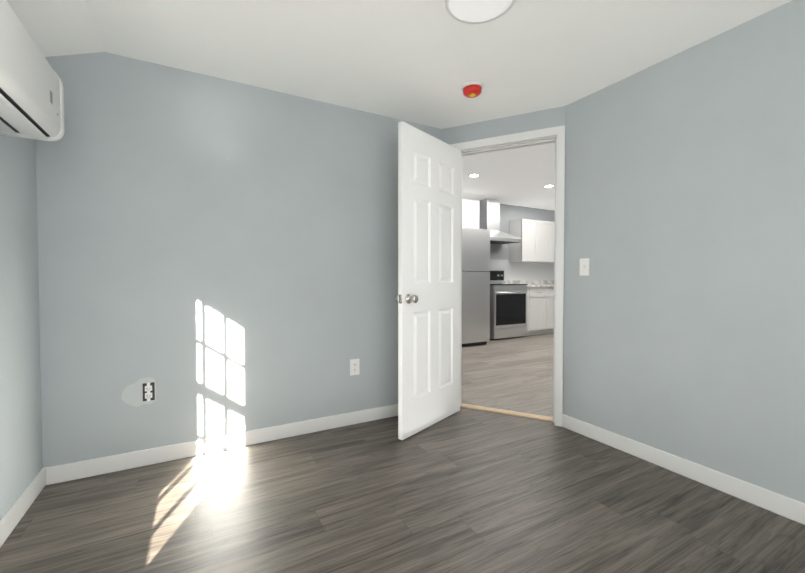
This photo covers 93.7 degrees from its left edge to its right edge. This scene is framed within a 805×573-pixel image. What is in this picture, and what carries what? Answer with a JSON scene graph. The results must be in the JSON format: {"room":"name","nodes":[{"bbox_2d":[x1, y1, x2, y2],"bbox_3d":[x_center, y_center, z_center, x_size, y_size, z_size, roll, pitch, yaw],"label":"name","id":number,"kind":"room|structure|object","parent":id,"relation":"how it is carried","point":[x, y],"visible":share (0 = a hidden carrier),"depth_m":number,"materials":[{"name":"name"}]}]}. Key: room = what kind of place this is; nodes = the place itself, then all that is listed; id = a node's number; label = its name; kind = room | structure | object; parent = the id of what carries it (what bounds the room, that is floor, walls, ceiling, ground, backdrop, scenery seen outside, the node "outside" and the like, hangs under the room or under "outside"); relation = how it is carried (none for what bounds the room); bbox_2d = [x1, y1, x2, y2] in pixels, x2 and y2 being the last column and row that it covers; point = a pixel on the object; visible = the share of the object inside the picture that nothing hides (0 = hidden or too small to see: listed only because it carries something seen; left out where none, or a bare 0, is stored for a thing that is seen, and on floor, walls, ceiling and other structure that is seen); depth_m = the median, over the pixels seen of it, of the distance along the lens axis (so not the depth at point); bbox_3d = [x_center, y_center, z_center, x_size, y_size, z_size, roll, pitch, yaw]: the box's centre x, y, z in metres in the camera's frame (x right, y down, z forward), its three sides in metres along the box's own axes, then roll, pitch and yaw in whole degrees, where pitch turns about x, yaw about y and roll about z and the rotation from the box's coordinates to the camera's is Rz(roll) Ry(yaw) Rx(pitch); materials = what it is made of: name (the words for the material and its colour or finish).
{"room":"empty bedroom","nodes":[
{"label":"empty bedroom","id":0,"kind":"room"},
{"bbox_2d":[6,0,791,128],"bbox_3d":[0.522,-1.204,0.658,2.950,0.210,4.350,-1,1,-29],"label":"ceiling","id":1,"kind":"structure","parent":0,"point":[419,61],"depth_m":1.91,"materials":[{"name":"white paint"}]},
{"bbox_2d":[461,81,482,97],"bbox_3d":[0.434,-1.218,2.349,0.136,0.057,0.136,-1,1,-29],"label":"smoke detector","id":2,"kind":"object","parent":1,"relation":"attached to","point":[471,89],"visible":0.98,"depth_m":2.31,"materials":[{"name":"red plastic"}]},
{"bbox_2d":[444,0,515,23],"bbox_3d":[0.329,-1.214,1.584,0.304,0.030,0.304,-1,1,-29],"label":"recessed light","id":3,"kind":"object","parent":1,"relation":"in","point":[474,11],"visible":0.98,"depth_m":1.64,"materials":[{"name":"white plastic"}]},
{"bbox_2d":[0,333,804,572],"bbox_3d":[2.009,1.006,3.176,8.170,0.060,7.490,-1,1,-29],"label":"floor","id":4,"kind":"structure","parent":0,"point":[465,490],"depth_m":1.71,"materials":[{"name":"grey plastic"}]},
{"bbox_2d":[462,227,489,346],"bbox_3d":[0.840,0.004,6.112,0.721,1.812,0.880,-1,1,-29],"label":"fridge","id":5,"kind":"object","parent":4,"relation":"on","point":[475,288],"visible":0.46,"depth_m":5.76,"materials":[{"name":"silver metal"}]},
{"bbox_2d":[460,403,552,421],"bbox_3d":[0.798,0.974,2.934,0.720,0.014,0.067,1,1,27],"label":"sill","id":6,"kind":"structure","parent":4,"relation":"on","point":[513,413],"depth_m":2.91,"materials":[{"name":"brown wood"}]},
{"bbox_2d":[487,270,526,339],"bbox_3d":[1.729,0.294,6.722,0.766,1.205,0.676,-1,1,-29],"label":"stove","id":7,"kind":"object","parent":4,"relation":"on","point":[508,310],"visible":0.65,"depth_m":6.46,"materials":[{"name":"silver metal"}]},
{"bbox_2d":[526,284,547,335],"bbox_3d":[2.289,0.448,7.100,0.523,0.880,0.600,-1,1,-29],"label":"base cabinet","id":8,"kind":"object","parent":4,"relation":"on","point":[540,306],"depth_m":6.86,"materials":[{"name":"white wood"}]},
{"bbox_2d":[536,284,553,333],"bbox_3d":[2.716,0.443,7.333,0.450,0.880,0.600,-1,1,-29],"label":"base cabinet","id":9,"kind":"object","parent":4,"relation":"on","point":[550,287],"depth_m":7.02,"materials":[{"name":"white wood"}]},
{"bbox_2d":[0,0,804,520],"bbox_3d":[0.522,-0.269,0.679,3.190,2.600,4.590,-1,1,-29],"label":"wall","id":10,"kind":"structure","parent":0,"point":[212,256],"depth_m":2.10,"materials":[{"name":"grey paint"}]},
{"bbox_2d":[0,0,64,140],"bbox_3d":[-1.322,-0.747,1.175,0.202,0.310,0.891,-1,1,-29],"label":"mini-split air conditioner","id":11,"kind":"object","parent":10,"relation":"attached to","point":[31,96],"visible":1,"depth_m":1.31,"materials":[{"name":"white plastic"}]},
{"bbox_2d":[121,377,155,406],"bbox_3d":[-1.460,0.588,2.090,0.161,0.160,0.013,-1,1,-29],"label":"electrical outlet","id":12,"kind":"object","parent":10,"relation":"attached to","point":[139,392],"visible":1,"depth_m":2.10,"materials":[{"name":"white plastic"}]},
{"bbox_2d":[350,359,359,375],"bbox_3d":[-0.341,0.576,2.700,0.070,0.114,0.009,-1,1,-29],"label":"electrical outlet plate","id":13,"kind":"object","parent":10,"relation":"attached to","point":[354,366],"visible":1,"depth_m":2.70,"materials":[{"name":"white plastic"}]},
{"bbox_2d":[0,404,804,546],"bbox_3d":[0.522,0.986,0.707,2.950,0.090,4.358,-1,1,-29],"label":"baseboard","id":14,"kind":"structure","parent":10,"relation":"attached to","point":[781,505],"depth_m":2.08,"materials":[{"name":"white wood"}]},
{"bbox_2d":[395,121,460,439],"bbox_3d":[0.217,-0.034,2.688,0.169,2.028,0.727,1,2,40],"label":"door leaf","id":15,"kind":"structure","parent":10,"relation":"in","point":[428,297],"depth_m":2.62,"materials":[{"name":"white painted wood"},{"name":"satin nickel"}]},
{"bbox_2d":[450,125,564,426],"bbox_3d":[0.784,-0.070,2.883,0.846,2.105,0.152,1,1,27],"label":"door frame","id":16,"kind":"structure","parent":10,"relation":"attached to","point":[556,134],"depth_m":2.66,"materials":[{"name":"white wood"}]},
{"bbox_2d":[579,258,589,275],"bbox_3d":[1.201,-0.129,2.497,0.016,0.114,0.070,-1,1,-29],"label":"light switch","id":17,"kind":"object","parent":10,"relation":"attached to","point":[584,266],"visible":1,"depth_m":2.49,"materials":[{"name":"white plastic"}]},
{"bbox_2d":[462,142,554,210],"bbox_3d":[2.233,-1.565,4.553,6.640,0.100,5.190,-1,1,-29],"label":"ceiling","id":18,"kind":"structure","parent":0,"point":[522,176],"depth_m":5.25,"materials":[{"name":"white paint"}]},
{"bbox_2d":[468,173,479,176],"bbox_3d":[0.981,-1.524,5.174,0.156,0.010,0.156,-1,1,-29],"label":"recessed light","id":19,"kind":"object","parent":18,"relation":"in","point":[473,175],"visible":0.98,"depth_m":5.17,"materials":[{"name":"white plastic"}]},
{"bbox_2d":[490,204,554,259],"bbox_3d":[1.015,-0.455,6.802,6.640,2.700,0.120,-1,1,-29],"label":"wall","id":20,"kind":"structure","parent":0,"point":[508,213],"depth_m":7.28,"materials":[{"name":"grey paint"}]},
{"bbox_2d":[462,199,479,228],"bbox_3d":[0.816,-1.222,6.410,0.990,0.510,0.330,-1,1,-29],"label":"upper cabinet","id":21,"kind":"object","parent":20,"relation":"attached to","point":[470,212],"visible":0.29,"depth_m":6.41,"materials":[{"name":"white wood"}]},
{"bbox_2d":[479,198,521,243],"bbox_3d":[1.677,-1.178,6.784,0.800,0.774,0.500,-1,1,-29],"label":"range hood","id":22,"kind":"object","parent":20,"relation":"attached to","point":[489,215],"visible":0.71,"depth_m":6.74,"materials":[{"name":"silver metal"}]},
{"bbox_2d":[490,259,553,280],"bbox_3d":[2.470,-0.286,7.529,3.148,0.470,0.006,-1,1,-29],"label":"tile backsplash","id":23,"kind":"structure","parent":20,"relation":"attached to","point":[526,271],"depth_m":7.49,"materials":[{"name":"white tile"}]},
{"bbox_2d":[509,219,540,262],"bbox_3d":[2.320,-0.870,7.242,0.420,0.790,0.330,-1,1,-29],"label":"upper cabinet","id":24,"kind":"object","parent":20,"relation":"attached to","point":[536,244],"depth_m":7.12,"materials":[{"name":"white wood"}]},
{"bbox_2d":[537,221,552,262],"bbox_3d":[2.688,-0.875,7.443,0.420,0.790,0.330,-1,1,-29],"label":"upper cabinet","id":25,"kind":"object","parent":20,"relation":"attached to","point":[546,256],"depth_m":7.32,"materials":[{"name":"white wood"}]},
{"bbox_2d":[553,222,554,262],"bbox_3d":[3.056,-0.879,7.645,0.420,0.790,0.330,-1,1,-29],"label":"upper cabinet","id":26,"kind":"object","parent":20,"relation":"attached to","point":[553,222],"depth_m":7.41,"materials":[{"name":"white wood"}]}
]}

